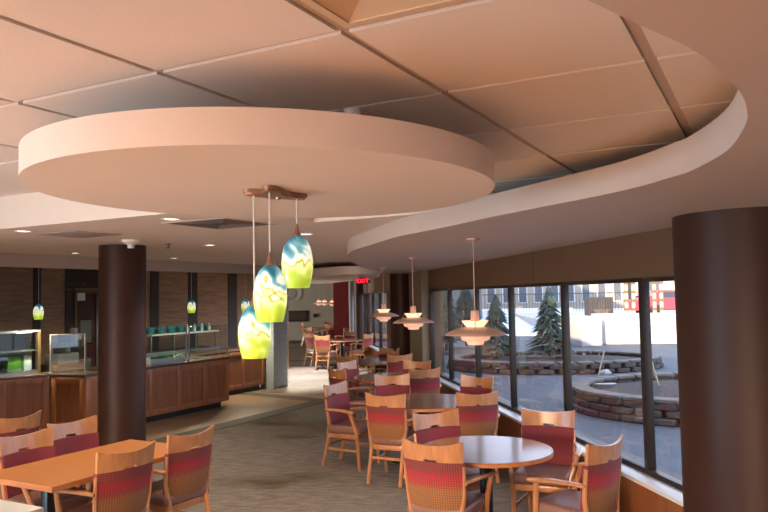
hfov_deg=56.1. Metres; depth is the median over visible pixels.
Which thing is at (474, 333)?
pendant
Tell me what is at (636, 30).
trim
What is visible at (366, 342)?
armchair
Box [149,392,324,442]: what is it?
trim
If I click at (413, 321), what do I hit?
pendant
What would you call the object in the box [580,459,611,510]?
cushion
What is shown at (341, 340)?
round table
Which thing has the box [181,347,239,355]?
countertop
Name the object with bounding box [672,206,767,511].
column
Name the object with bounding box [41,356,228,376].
countertop
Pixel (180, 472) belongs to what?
cushion
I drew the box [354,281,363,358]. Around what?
column
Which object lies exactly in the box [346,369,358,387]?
cushion
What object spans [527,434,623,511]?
armchair
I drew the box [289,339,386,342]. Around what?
baseboard
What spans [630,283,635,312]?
timber post
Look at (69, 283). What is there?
gilt script
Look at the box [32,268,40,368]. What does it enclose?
trim
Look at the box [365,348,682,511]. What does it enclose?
panelling
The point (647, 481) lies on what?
window sill
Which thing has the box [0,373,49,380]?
countertop
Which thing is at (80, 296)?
notice
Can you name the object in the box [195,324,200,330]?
tub
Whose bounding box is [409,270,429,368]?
wall
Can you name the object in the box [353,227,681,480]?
wall
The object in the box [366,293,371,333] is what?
window
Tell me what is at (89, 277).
trim
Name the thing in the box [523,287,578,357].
spruce tree
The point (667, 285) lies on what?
building
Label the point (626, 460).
window
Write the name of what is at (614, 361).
planter bed
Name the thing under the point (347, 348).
armchair
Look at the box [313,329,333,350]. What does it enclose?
round table
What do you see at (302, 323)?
armchair
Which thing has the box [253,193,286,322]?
glass pendant
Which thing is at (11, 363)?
carton
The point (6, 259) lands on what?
soffit
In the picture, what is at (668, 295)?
car
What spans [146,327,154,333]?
tub
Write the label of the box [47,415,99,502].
armchair
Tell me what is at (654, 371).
wooden stake
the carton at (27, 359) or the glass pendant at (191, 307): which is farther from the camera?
the glass pendant at (191, 307)
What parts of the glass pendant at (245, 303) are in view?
lamp shade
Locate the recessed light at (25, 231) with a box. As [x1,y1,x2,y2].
[14,230,32,232]
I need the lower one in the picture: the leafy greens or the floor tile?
the floor tile
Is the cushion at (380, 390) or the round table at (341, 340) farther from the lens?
the round table at (341, 340)
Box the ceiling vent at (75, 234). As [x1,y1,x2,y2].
[34,231,121,237]
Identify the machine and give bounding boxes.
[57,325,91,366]
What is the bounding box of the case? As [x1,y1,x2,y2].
[0,329,40,376]
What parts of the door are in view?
pane, frame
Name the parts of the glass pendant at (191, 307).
lamp shade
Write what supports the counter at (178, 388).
on the floor tile
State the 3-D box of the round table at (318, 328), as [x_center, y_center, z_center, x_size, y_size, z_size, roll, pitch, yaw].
[-2.495,3.123,27.772,1.204,0.735,1.204,0,-3,-17]
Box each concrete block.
[559,315,601,346]
[591,313,676,344]
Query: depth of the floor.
7.93 m
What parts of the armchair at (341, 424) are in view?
leg, rail, armrest, leg, seat, seat frame, leg, armrest, leg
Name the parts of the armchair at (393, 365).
panel, rail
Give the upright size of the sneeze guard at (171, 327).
0.581 m
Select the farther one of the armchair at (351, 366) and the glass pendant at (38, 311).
the armchair at (351, 366)
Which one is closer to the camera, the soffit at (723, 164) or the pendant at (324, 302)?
the soffit at (723, 164)
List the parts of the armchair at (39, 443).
leg, rail, leg, seat, leg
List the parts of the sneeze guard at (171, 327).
rail, post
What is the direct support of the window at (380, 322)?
in the wall at (649, 253)
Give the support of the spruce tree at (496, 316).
in the planter bed at (614, 361)
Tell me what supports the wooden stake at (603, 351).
on the ground at (536, 392)
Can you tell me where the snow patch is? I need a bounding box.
[599,369,611,373]
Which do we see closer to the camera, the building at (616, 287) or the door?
the door
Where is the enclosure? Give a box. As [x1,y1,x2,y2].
[584,297,613,315]
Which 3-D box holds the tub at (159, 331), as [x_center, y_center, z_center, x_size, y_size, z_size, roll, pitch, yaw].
[-4.455,1.479,14.373,0.180,0.135,0.177,-1,-3,0]
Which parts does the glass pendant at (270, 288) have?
lamp shade, cord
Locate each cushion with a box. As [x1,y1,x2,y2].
[1,446,54,498]
[53,433,98,456]
[163,447,197,494]
[326,393,349,424]
[345,336,354,346]
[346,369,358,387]
[375,385,409,395]
[379,355,398,370]
[415,426,460,460]
[460,387,491,405]
[521,425,573,465]
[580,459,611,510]
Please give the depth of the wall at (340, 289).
24.06 m
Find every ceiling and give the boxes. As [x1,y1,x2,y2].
[0,0,737,196]
[0,192,444,283]
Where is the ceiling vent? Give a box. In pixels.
[162,217,277,228]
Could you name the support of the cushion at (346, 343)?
on the armchair at (347, 348)
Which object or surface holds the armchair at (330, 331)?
on the floor
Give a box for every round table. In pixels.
[303,327,324,335]
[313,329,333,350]
[329,338,362,367]
[353,372,427,427]
[358,358,402,372]
[380,393,476,473]
[424,436,553,511]
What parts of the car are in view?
glass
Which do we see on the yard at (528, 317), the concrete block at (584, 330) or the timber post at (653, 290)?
the timber post at (653, 290)
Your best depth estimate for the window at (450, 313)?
10.98 m
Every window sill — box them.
[369,345,378,351]
[440,377,682,506]
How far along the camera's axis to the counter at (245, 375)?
14.47 m
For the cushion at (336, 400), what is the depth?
8.28 m
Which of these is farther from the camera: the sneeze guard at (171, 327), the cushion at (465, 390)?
the sneeze guard at (171, 327)
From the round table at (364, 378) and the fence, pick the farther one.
the fence
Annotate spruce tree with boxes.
[443,291,465,350]
[454,290,483,345]
[473,295,517,357]
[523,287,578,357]
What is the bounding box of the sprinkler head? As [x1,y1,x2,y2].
[343,108,360,114]
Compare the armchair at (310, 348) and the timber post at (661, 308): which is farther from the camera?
the timber post at (661, 308)
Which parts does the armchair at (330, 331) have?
panel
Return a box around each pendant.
[33,278,43,319]
[187,272,195,312]
[238,185,312,358]
[241,277,249,311]
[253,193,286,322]
[319,283,328,305]
[368,268,398,321]
[393,258,433,329]
[445,238,505,344]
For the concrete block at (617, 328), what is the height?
1.130 m
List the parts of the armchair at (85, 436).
rail, seat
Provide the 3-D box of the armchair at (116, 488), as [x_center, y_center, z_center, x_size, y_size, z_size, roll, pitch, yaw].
[-1.887,1.754,4.952,0.532,0.923,0.632,-3,-4,35]
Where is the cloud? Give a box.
[311,266,379,283]
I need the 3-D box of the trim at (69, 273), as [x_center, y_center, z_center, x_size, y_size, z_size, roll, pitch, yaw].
[-5.897,1.446,13.501,0.015,2.620,0.187,-3,-4,28]
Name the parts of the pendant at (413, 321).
cord, lamp shade, lamp shade, lamp shade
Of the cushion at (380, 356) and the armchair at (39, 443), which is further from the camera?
the cushion at (380, 356)
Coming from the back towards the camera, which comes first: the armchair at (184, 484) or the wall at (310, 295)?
the wall at (310, 295)
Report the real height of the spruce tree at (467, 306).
2.451 m
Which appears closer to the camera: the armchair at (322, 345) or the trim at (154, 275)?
the trim at (154, 275)
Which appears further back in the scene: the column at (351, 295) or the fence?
the fence
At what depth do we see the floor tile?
11.88 m
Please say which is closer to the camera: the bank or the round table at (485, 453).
the round table at (485, 453)
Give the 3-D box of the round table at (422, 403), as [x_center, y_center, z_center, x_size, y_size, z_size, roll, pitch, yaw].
[0.435,1.970,7.963,1.204,0.735,1.204,0,-3,-11]
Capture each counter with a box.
[0,373,49,430]
[41,356,228,432]
[181,347,264,394]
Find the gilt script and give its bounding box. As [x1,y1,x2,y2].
[64,283,85,290]
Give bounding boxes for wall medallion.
[288,288,301,302]
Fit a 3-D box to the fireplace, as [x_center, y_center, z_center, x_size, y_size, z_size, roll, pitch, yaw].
[-3.675,2.512,30.061,0.974,0.453,0.060,-1,-3,0]
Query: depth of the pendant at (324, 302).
28.06 m
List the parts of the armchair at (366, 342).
seat, panel, rail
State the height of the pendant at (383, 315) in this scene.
0.812 m
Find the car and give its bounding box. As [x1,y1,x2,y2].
[628,290,674,312]
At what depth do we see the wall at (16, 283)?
15.57 m
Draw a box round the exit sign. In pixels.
[357,277,370,283]
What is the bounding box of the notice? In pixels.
[77,293,84,300]
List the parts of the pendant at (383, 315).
lamp shade, lamp shade, lamp shade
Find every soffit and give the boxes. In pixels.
[0,253,281,273]
[347,0,767,273]
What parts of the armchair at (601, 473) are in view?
leg, armrest, leg, seat, leg, armrest, panel, rail, leg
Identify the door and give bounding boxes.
[74,290,97,366]
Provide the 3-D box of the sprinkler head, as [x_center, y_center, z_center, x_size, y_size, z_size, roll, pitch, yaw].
[-0.109,-0.470,2.469,0.060,0.060,0.060,-1,-3,0]
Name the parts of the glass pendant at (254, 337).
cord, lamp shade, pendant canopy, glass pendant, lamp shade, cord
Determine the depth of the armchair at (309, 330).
24.17 m
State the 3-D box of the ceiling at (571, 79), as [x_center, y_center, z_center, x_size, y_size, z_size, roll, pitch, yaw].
[-4.140,-0.597,1.448,15.386,0.221,11.611,-3,-4,28]
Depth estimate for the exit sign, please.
13.19 m
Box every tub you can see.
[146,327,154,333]
[156,327,164,333]
[166,326,174,332]
[176,325,184,331]
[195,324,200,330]
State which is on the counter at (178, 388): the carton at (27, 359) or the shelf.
the shelf
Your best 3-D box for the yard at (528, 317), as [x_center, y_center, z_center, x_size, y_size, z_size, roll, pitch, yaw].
[23.818,3.636,42.841,32.500,0.650,34.000,-1,-3,0]
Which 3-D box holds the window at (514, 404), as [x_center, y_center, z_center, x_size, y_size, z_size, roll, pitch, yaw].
[1.574,0.992,7.418,0.065,1.417,1.529,-1,-3,-9]
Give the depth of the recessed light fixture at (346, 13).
1.62 m
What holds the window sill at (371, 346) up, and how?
attached to the wall at (649, 253)
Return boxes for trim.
[0,0,692,192]
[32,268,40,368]
[65,269,73,332]
[74,269,97,287]
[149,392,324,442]
[150,271,158,349]
[188,272,197,345]
[228,273,236,346]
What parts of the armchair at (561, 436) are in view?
leg, leg, seat, seat frame, rail, leg, leg, armrest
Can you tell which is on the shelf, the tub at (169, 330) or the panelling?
the tub at (169, 330)
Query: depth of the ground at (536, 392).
13.37 m
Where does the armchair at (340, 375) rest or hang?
on the floor
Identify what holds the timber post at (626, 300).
on the yard at (528, 317)
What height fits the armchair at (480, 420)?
0.923 m
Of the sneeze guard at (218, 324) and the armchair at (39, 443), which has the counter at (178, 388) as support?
the sneeze guard at (218, 324)
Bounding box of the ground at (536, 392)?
[375,331,681,477]
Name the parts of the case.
corner post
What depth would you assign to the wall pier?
15.21 m
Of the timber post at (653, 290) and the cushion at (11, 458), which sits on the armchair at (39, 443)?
the cushion at (11, 458)
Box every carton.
[3,355,23,371]
[21,355,31,370]
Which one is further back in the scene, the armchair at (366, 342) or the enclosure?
the enclosure
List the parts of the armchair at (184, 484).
armrest, leg, seat frame, seat, panel, rail, leg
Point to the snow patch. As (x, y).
(606, 371)
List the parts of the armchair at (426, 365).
rail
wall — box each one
[0,267,288,368]
[288,284,386,340]
[333,281,349,353]
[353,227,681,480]
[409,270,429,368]
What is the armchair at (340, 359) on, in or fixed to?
on the floor
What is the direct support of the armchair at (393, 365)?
on the floor
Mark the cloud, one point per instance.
(343, 273)
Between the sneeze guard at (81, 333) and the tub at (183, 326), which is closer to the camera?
the sneeze guard at (81, 333)
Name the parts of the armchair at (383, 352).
rail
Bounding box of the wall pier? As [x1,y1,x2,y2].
[260,306,287,388]
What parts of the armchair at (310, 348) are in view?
rail, panel, leg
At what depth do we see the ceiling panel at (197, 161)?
2.17 m
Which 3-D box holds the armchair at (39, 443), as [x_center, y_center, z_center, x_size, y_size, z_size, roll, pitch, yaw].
[-2.548,1.789,5.370,0.532,0.923,0.632,-3,-4,28]
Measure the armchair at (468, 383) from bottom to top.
0.923 m
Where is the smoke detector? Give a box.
[121,239,140,248]
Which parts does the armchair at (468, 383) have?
rail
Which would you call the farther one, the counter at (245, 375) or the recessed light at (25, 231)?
the counter at (245, 375)
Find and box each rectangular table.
[0,439,196,511]
[0,499,43,511]
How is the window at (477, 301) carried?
in the wall at (649, 253)
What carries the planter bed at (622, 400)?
on the ground at (536, 392)
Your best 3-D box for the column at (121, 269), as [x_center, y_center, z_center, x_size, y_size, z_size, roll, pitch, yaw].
[-2.632,1.123,7.252,0.456,2.455,0.456,-1,-3,0]
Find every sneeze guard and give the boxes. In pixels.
[48,333,86,372]
[146,327,186,361]
[187,324,228,360]
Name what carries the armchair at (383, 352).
on the floor
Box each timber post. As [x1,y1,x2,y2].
[623,283,628,312]
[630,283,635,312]
[651,282,656,312]
[658,281,663,312]
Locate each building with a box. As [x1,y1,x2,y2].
[444,289,482,321]
[482,283,624,308]
[628,281,674,298]
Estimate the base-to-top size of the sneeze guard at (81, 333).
0.561 m
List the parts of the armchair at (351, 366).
rail, leg, seat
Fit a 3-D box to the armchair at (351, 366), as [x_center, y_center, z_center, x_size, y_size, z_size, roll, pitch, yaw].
[-0.422,2.063,10.976,0.532,0.923,0.632,-3,-4,38]
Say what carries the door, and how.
in the wall at (16, 283)
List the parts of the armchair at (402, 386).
rail, seat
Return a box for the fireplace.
[289,311,307,321]
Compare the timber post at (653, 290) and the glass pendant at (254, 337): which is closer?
the glass pendant at (254, 337)
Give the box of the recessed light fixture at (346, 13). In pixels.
[300,0,471,28]
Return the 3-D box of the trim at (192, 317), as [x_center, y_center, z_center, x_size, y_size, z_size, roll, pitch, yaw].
[-4.350,1.580,16.402,0.015,2.620,0.292,-3,-4,28]
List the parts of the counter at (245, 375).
frame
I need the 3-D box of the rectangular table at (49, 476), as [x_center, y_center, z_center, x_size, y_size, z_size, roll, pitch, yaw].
[-2.105,1.865,5.279,0.760,0.736,1.330,-3,-4,28]
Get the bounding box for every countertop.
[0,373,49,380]
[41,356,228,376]
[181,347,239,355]
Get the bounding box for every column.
[98,244,145,445]
[349,281,353,355]
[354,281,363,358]
[389,273,409,355]
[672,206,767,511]
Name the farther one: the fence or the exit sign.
the fence
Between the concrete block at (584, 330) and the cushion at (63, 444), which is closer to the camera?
the cushion at (63, 444)
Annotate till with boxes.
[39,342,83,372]
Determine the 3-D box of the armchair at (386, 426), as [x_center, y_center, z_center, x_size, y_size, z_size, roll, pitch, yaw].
[0.101,1.860,7.480,0.632,0.923,0.532,-3,-4,26]
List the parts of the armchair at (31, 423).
panel, rail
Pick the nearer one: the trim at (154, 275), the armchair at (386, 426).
the armchair at (386, 426)
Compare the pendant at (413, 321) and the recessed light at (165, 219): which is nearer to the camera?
the recessed light at (165, 219)
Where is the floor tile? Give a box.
[42,392,324,440]
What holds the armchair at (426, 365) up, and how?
on the floor
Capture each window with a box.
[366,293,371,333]
[372,292,379,347]
[379,292,386,347]
[429,288,449,380]
[448,287,475,385]
[475,285,511,409]
[508,282,564,424]
[561,278,646,473]
[639,276,682,490]
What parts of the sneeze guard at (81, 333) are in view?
post, rail, post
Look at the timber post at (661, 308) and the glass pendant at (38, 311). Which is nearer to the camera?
the glass pendant at (38, 311)
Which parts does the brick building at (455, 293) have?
pane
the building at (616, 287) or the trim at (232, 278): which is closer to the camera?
the trim at (232, 278)
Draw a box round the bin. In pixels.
[146,350,187,364]
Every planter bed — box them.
[447,350,663,374]
[572,372,679,426]
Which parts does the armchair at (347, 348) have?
rail, seat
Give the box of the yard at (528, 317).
[515,308,674,326]
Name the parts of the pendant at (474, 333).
cord, lamp shade, lamp shade, lamp shade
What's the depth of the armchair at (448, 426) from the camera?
6.11 m
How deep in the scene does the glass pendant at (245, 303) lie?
14.45 m
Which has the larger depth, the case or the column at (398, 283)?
the column at (398, 283)
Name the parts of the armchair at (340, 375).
rail, panel, leg, seat, seat frame, armrest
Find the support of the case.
on the counter at (23, 395)
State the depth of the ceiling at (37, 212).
6.06 m
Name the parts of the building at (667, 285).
pane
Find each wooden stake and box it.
[598,351,604,374]
[652,362,659,385]
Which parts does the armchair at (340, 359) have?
rail, seat, armrest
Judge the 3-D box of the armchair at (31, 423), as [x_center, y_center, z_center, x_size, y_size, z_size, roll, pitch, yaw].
[-3.396,1.864,6.440,0.532,0.923,0.632,-3,-4,28]
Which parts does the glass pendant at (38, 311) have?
lamp shade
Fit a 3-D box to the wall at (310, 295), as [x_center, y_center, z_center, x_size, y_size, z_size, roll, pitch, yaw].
[-8.560,2.332,30.226,17.500,2.800,0.250,-1,-3,0]
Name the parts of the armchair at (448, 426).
rail, seat, seat frame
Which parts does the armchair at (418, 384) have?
rail, panel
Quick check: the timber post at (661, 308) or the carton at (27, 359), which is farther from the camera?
the timber post at (661, 308)
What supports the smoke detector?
attached to the ceiling at (37, 212)
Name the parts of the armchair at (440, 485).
leg, rail, panel, seat, leg, armrest, leg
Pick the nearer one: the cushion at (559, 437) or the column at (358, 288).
the cushion at (559, 437)
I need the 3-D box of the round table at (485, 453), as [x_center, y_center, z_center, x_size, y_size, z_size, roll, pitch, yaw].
[0.774,1.823,5.436,1.004,0.735,1.004,0,-3,-11]
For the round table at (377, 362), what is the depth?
12.87 m
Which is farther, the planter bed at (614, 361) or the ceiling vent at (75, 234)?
the planter bed at (614, 361)
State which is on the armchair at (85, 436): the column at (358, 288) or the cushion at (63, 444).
the cushion at (63, 444)
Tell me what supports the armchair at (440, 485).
on the floor
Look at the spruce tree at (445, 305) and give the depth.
24.72 m
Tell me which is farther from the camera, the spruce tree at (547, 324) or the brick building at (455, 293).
the brick building at (455, 293)
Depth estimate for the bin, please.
12.01 m
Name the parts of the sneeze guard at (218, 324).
post, rail, post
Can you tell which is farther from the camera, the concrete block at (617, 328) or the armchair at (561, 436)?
the concrete block at (617, 328)
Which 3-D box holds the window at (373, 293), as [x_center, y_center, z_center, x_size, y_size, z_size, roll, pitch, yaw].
[-0.191,1.660,18.876,0.065,1.417,1.304,-1,-3,-9]
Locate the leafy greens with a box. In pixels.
[151,354,182,359]
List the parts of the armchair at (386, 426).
leg, seat frame, rail, panel, leg, seat, leg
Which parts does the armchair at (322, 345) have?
leg, rail, panel, seat, seat frame, leg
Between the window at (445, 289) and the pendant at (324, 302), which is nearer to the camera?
the window at (445, 289)
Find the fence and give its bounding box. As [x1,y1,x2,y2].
[484,292,637,311]
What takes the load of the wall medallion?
attached to the wall at (310, 295)
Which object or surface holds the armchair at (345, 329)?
on the floor
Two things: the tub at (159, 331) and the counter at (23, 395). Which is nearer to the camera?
the counter at (23, 395)
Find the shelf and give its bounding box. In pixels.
[146,330,221,352]
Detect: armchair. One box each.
[0,410,41,498]
[0,427,91,510]
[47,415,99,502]
[54,440,155,511]
[150,425,213,511]
[301,322,314,345]
[304,332,326,365]
[307,327,323,337]
[314,335,338,369]
[322,380,379,471]
[326,367,374,432]
[327,326,333,350]
[334,327,354,353]
[335,354,374,389]
[336,359,373,418]
[338,331,358,356]
[349,333,373,368]
[365,392,414,487]
[367,347,399,386]
[374,373,416,429]
[377,353,412,384]
[390,360,430,413]
[402,437,496,511]
[408,367,440,426]
[412,408,479,491]
[455,390,499,482]
[460,374,493,405]
[508,408,582,511]
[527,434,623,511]
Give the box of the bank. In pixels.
[481,308,576,335]
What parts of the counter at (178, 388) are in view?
frame, frame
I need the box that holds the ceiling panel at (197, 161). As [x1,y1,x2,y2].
[18,107,494,217]
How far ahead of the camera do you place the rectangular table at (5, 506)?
4.10 m
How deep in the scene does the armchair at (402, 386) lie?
9.08 m
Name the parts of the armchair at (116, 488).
leg, armrest, leg, seat, panel, rail, leg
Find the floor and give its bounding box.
[0,343,547,511]
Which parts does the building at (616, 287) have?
pane, pane, pane, pane, pane, pane, pane, pane, pane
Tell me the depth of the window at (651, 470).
5.20 m
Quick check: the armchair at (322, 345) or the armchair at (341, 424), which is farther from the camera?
the armchair at (322, 345)
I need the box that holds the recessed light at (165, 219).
[162,218,180,220]
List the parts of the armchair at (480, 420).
rail, panel, leg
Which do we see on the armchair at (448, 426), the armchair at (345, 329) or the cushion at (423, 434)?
the cushion at (423, 434)

